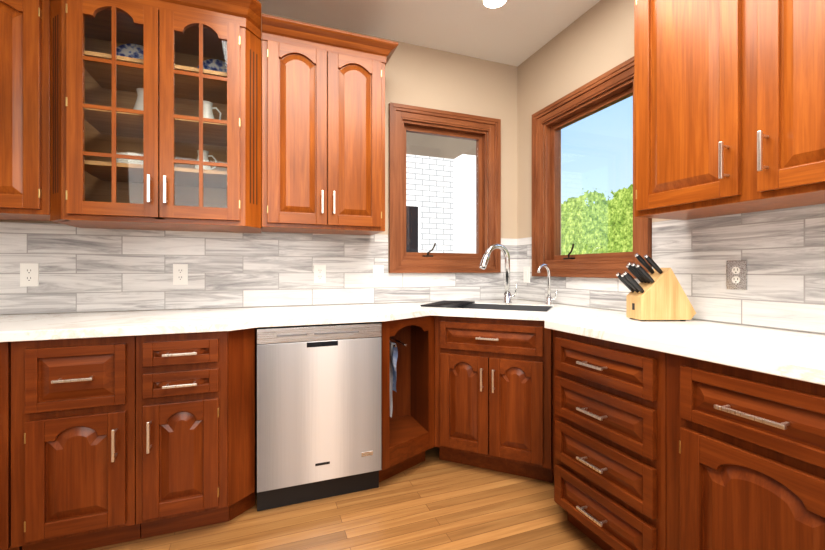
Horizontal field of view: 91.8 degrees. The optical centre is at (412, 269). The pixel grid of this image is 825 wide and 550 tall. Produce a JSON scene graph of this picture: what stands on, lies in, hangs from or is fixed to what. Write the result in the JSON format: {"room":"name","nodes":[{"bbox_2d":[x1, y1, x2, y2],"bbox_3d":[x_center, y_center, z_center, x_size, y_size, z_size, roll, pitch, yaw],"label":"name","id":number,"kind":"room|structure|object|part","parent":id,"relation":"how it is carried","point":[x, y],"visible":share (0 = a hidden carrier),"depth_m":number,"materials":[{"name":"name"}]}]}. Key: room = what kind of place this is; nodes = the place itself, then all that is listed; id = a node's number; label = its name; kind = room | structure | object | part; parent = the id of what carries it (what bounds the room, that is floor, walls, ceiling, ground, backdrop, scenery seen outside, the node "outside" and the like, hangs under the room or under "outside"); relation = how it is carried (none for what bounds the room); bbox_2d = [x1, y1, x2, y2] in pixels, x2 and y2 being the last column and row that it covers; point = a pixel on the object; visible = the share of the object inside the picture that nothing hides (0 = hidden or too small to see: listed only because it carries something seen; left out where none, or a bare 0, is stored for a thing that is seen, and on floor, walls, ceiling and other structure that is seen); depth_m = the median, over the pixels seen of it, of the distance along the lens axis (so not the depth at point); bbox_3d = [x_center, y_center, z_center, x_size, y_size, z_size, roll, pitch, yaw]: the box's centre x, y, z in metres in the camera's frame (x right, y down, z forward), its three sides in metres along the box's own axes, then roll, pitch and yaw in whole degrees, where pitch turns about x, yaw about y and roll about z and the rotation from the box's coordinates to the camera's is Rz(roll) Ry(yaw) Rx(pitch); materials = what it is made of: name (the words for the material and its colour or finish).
{"room":"kitchen","nodes":[
{"label":"kitchen","id":0,"kind":"room"},
{"bbox_2d":[0,12,516,314],"bbox_3d":[-1.299,-0.215,2.376,4.750,2.710,0.150,0,0,-21],"label":"wall","id":1,"kind":"structure","parent":0,"point":[421,76],"depth_m":2.90,"materials":[{"name":"beige paint"}]},
{"bbox_2d":[0,0,49,220],"bbox_3d":[-2.090,-0.789,1.777,0.858,1.078,0.374,0,0,-21],"label":"upper cabinet","id":2,"kind":"object","parent":1,"relation":"attached to","point":[24,110],"visible":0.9,"depth_m":1.77,"materials":[{"name":"brown wood"}]},
{"bbox_2d":[50,0,260,232],"bbox_3d":[-1.253,-0.784,2.050,0.896,1.125,0.493,0,0,-21],"label":"upper cabinet","id":3,"kind":"object","parent":1,"relation":"attached to","point":[98,122],"visible":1,"depth_m":1.95,"materials":[{"name":"brown wood"}]},
{"bbox_2d":[111,43,142,58],"bbox_3d":[-1.466,-1.101,2.110,0.210,0.205,0.059,0,0,-21],"label":"bowl","id":4,"kind":"object","parent":3,"relation":"in","point":[126,48],"depth_m":2.12,"materials":[{"name":"blue ceramic"}]},
{"bbox_2d":[116,153,142,164],"bbox_3d":[-1.408,-0.534,2.041,0.200,0.072,0.200,0,0,-21],"label":"dishes","id":5,"kind":"object","parent":3,"relation":"in","point":[129,161],"depth_m":1.96,"materials":[{"name":"white ceramic"}]},
{"bbox_2d":[133,88,142,109],"bbox_3d":[-1.370,-0.837,2.077,0.136,0.180,0.100,0,0,-21],"label":"pitcher","id":6,"kind":"object","parent":3,"relation":"in","point":[138,106],"depth_m":2.04,"materials":[{"name":"white ceramic"}]},
{"bbox_2d":[195,150,216,169],"bbox_3d":[-1.121,-0.570,2.170,0.109,0.144,0.080,0,0,-21],"label":"pitcher","id":7,"kind":"object","parent":3,"relation":"in","point":[206,156],"depth_m":2.15,"materials":[{"name":"white ceramic"}]},
{"bbox_2d":[198,101,221,119],"bbox_3d":[-1.094,-0.823,2.159,0.115,0.153,0.085,0,0,-21],"label":"pitcher","id":8,"kind":"object","parent":3,"relation":"in","point":[206,111],"depth_m":2.13,"materials":[{"name":"white ceramic"}]},
{"bbox_2d":[197,59,226,72],"bbox_3d":[-1.101,-1.096,2.247,0.200,0.195,0.057,0,0,-21],"label":"bowl","id":9,"kind":"object","parent":3,"relation":"in","point":[212,65],"depth_m":2.26,"materials":[{"name":"blue ceramic"}]},
{"bbox_2d":[0,222,515,314],"bbox_3d":[-1.342,-0.008,2.275,4.600,0.463,0.008,0,0,-21],"label":"tile backsplash","id":10,"kind":"structure","parent":1,"relation":"attached to","point":[81,269],"depth_m":2.32,"materials":[{"name":"tile"}]},
{"bbox_2d":[20,263,38,286],"bbox_3d":[-1.952,0.025,2.038,0.074,0.118,0.007,0,0,-21],"label":"electrical outlet","id":11,"kind":"object","parent":10,"relation":"attached to","point":[29,274],"visible":1,"depth_m":2.04,"materials":[{"name":"white plastic"}]},
{"bbox_2d":[173,264,187,284],"bbox_3d":[-1.320,0.025,2.275,0.074,0.118,0.007,0,0,-21],"label":"electrical outlet","id":12,"kind":"object","parent":10,"relation":"attached to","point":[180,274],"visible":1,"depth_m":2.27,"materials":[{"name":"white plastic"}]},
{"bbox_2d":[314,265,325,282],"bbox_3d":[-0.590,0.025,2.550,0.074,0.118,0.007,0,0,-21],"label":"electrical outlet","id":13,"kind":"object","parent":10,"relation":"attached to","point":[319,273],"visible":1,"depth_m":2.55,"materials":[{"name":"white plastic"}]},
{"bbox_2d":[373,265,383,282],"bbox_3d":[-0.229,0.025,2.684,0.074,0.118,0.009,0,0,-21],"label":"light switch","id":14,"kind":"object","parent":10,"relation":"attached to","point":[378,273],"visible":1,"depth_m":2.68,"materials":[{"name":"white plastic"}]},
{"bbox_2d":[262,14,397,234],"bbox_3d":[-0.496,-0.779,2.376,0.747,1.098,0.374,0,0,-21],"label":"upper cabinet","id":15,"kind":"object","parent":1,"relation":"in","point":[323,130],"depth_m":2.22,"materials":[{"name":"brown wood"}]},
{"bbox_2d":[389,102,500,272],"bbox_3d":[0.227,-0.555,2.921,0.870,1.150,0.162,0,0,-21],"label":"window","id":16,"kind":"structure","parent":1,"relation":"in","point":[487,189],"depth_m":2.89,"materials":[{"name":"brown wood"}]},
{"bbox_2d":[88,447,602,549],"bbox_3d":[-0.490,1.165,0.223,4.750,0.050,4.750,0,0,-21],"label":"floor","id":17,"kind":"structure","parent":0,"point":[432,501],"depth_m":1.81,"materials":[{"name":"brown wood"}]},
{"bbox_2d":[0,342,21,549],"bbox_3d":[-1.885,0.703,1.660,0.598,0.875,0.730,0,0,-21],"label":"base cabinet","id":18,"kind":"object","parent":17,"relation":"on","point":[5,445],"visible":0.19,"depth_m":1.48,"materials":[{"name":"brown wood"}]},
{"bbox_2d":[11,336,140,549],"bbox_3d":[-1.416,0.703,1.836,0.392,0.875,0.730,0,0,-21],"label":"base cabinet","id":19,"kind":"object","parent":17,"relation":"on","point":[73,444],"visible":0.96,"depth_m":1.54,"materials":[{"name":"brown wood"}]},
{"bbox_2d":[136,328,256,538],"bbox_3d":[-1.023,0.703,1.995,0.450,0.875,0.751,0,0,-21],"label":"base cabinet","id":20,"kind":"object","parent":17,"relation":"on","point":[181,431],"depth_m":1.69,"materials":[{"name":"brown wood"}]},
{"bbox_3d":[-0.875,0.703,2.086,0.108,0.875,0.686,0,0,-21],"label":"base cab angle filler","id":21,"kind":"part","parent":20,"relation":"part of","materials":[{"name":"brown wood"}]},
{"bbox_2d":[257,322,381,510],"bbox_3d":[-0.546,0.706,2.235,0.596,0.868,0.623,0,0,-21],"label":"dishwasher","id":22,"kind":"object","parent":17,"relation":"on","point":[319,411],"visible":0.98,"depth_m":1.94,"materials":[{"name":"silver metal"}]},
{"bbox_2d":[379,316,434,481],"bbox_3d":[0.066,0.703,2.387,0.643,0.875,0.450,0,0,-21],"label":"base cabinet","id":23,"kind":"object","parent":17,"relation":"on","point":[408,393],"visible":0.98,"depth_m":2.32,"materials":[{"name":"brown wood"}]},
{"bbox_2d":[435,316,553,482],"bbox_3d":[0.515,0.703,2.406,0.648,0.874,0.563,0,0,24],"label":"base cabinet","id":24,"kind":"object","parent":17,"relation":"on","point":[493,394],"visible":0.9,"depth_m":2.18,"materials":[{"name":"brown wood"}]},
{"bbox_2d":[0,299,587,341],"bbox_3d":[-0.990,0.244,1.907,4.198,0.038,0.941,0,0,-21],"label":"countertop","id":25,"kind":"structure","parent":24,"relation":"on","point":[49,326],"depth_m":1.92,"materials":[{"name":"stone"}]},
{"bbox_2d":[420,300,474,307],"bbox_3d":[0.239,0.220,2.607,0.230,0.009,0.413,0,0,24],"label":"drying mat","id":26,"kind":"object","parent":25,"relation":"on","point":[449,304],"visible":1,"depth_m":2.52,"materials":[{"name":"black plastic"}]},
{"bbox_2d":[479,243,517,303],"bbox_3d":[0.565,0.024,2.672,0.274,0.402,0.080,0,0,-21],"label":"faucet","id":27,"kind":"object","parent":25,"relation":"on","point":[508,296],"visible":1,"depth_m":2.69,"materials":[{"name":"silver metal"}]},
{"bbox_2d":[446,303,552,311],"bbox_3d":[0.540,0.362,2.460,0.582,0.270,0.377,0,0,24],"label":"sink basin","id":28,"kind":"object","parent":25,"relation":"in","point":[510,307],"visible":0.02,"depth_m":2.62,"materials":[{"name":"grey metal"}]},
{"bbox_2d":[537,264,557,304],"bbox_3d":[0.852,0.092,2.572,0.154,0.265,0.065,0,0,-21],"label":"faucet","id":29,"kind":"object","parent":25,"relation":"on","point":[549,298],"visible":1,"depth_m":2.58,"materials":[{"name":"silver metal"}]},
{"bbox_2d":[552,330,553,475],"bbox_3d":[0.817,0.650,2.217,0.594,0.770,0.660,0,0,-21],"label":"cabinet filler","id":30,"kind":"object","parent":24,"relation":"attached to","point":[553,401],"visible":0.04,"depth_m":2.01,"materials":[{"name":"brown wood"}]},
{"bbox_2d":[516,307,824,385],"bbox_3d":[1.366,0.244,0.669,0.658,0.038,3.480,0,0,-21],"label":"countertop","id":31,"kind":"structure","parent":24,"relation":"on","point":[796,355],"depth_m":1.33,"materials":[{"name":"stone"}]},
{"bbox_2d":[616,253,695,320],"bbox_3d":[1.086,0.074,1.805,0.316,0.301,0.110,0,0,-3],"label":"knife block","id":32,"kind":"object","parent":31,"relation":"on","point":[657,292],"visible":1,"depth_m":1.75,"materials":[{"name":"brown wood"}]},
{"bbox_2d":[554,330,665,549],"bbox_3d":[0.978,0.703,1.640,0.662,0.875,0.530,0,0,-21],"label":"drawers","id":33,"kind":"object","parent":17,"relation":"on","point":[609,445],"visible":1,"depth_m":1.48,"materials":[{"name":"brown wood"}]},
{"bbox_2d":[666,353,824,549],"bbox_3d":[1.159,0.703,1.156,0.662,0.875,0.500,0,0,-21],"label":"base cabinet","id":34,"kind":"object","parent":17,"relation":"on","point":[745,459],"visible":1,"depth_m":1.08,"materials":[{"name":"brown wood"}]},
{"bbox_2d":[258,0,599,66],"bbox_3d":[-0.490,-1.595,0.223,4.750,0.050,4.750,0,0,-21],"label":"ceiling","id":35,"kind":"structure","parent":0,"point":[517,33],"depth_m":2.52,"materials":[{"name":"white paint"}]},
{"bbox_2d":[480,0,508,9],"bbox_3d":[0.478,-1.566,2.323,0.170,0.006,0.170,0,0,-21],"label":"recessed light","id":36,"kind":"object","parent":35,"relation":"in","point":[492,4],"visible":1,"depth_m":2.35,"materials":[{"name":"white plastic"}]},
{"bbox_2d":[517,0,819,333],"bbox_3d":[1.690,-0.215,0.962,0.150,2.710,4.600,0,0,-21],"label":"wall","id":37,"kind":"structure","parent":0,"point":[594,42],"depth_m":2.60,"materials":[{"name":"beige paint"}]},
{"bbox_2d":[532,56,651,278],"bbox_3d":[1.094,-0.535,2.472,0.162,1.160,0.925,0,0,-21],"label":"window","id":38,"kind":"structure","parent":37,"relation":"in","point":[547,125],"depth_m":2.58,"materials":[{"name":"brown wood"}]},
{"bbox_2d":[516,204,824,333],"bbox_3d":[1.617,-0.008,0.929,0.008,0.463,4.590,0,0,-21],"label":"tile backsplash","id":39,"kind":"structure","parent":37,"relation":"attached to","point":[781,252],"depth_m":1.65,"materials":[{"name":"tile"}]},
{"bbox_2d":[523,267,529,282],"bbox_3d":[0.844,0.035,2.962,0.009,0.118,0.074,0,0,-21],"label":"light switch","id":40,"kind":"object","parent":39,"relation":"attached to","point":[526,274],"visible":1,"depth_m":2.96,"materials":[{"name":"white plastic"}]},
{"bbox_2d":[726,261,746,289],"bbox_3d":[1.337,0.021,1.652,0.007,0.118,0.074,0,0,-21],"label":"outlet","id":41,"kind":"object","parent":39,"relation":"attached to","point":[736,274],"visible":1,"depth_m":1.65,"materials":[{"name":"silver metal"}]},
{"bbox_2d":[634,0,824,219],"bbox_3d":[1.225,-0.779,1.396,0.374,1.098,0.952,0,0,-21],"label":"upper cabinet","id":42,"kind":"object","parent":37,"relation":"attached to","point":[729,107],"visible":1,"depth_m":1.38,"materials":[{"name":"brown wood"}]},
{"label":"outside","id":43,"kind":"structure","parent":0,"visible":0},
{"bbox_2d":[406,132,475,252],"bbox_3d":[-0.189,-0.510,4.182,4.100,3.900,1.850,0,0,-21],"label":"window pane","id":44,"kind":"structure","parent":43,"point":[450,200],"depth_m":5.17,"materials":[{"name":"clear glass"}]},
{"bbox_2d":[561,96,632,254],"bbox_3d":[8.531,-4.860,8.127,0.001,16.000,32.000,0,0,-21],"label":"window pane","id":45,"kind":"object","parent":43,"point":[575,172],"depth_m":13.74,"materials":[{"name":"clear glass"}]}
]}

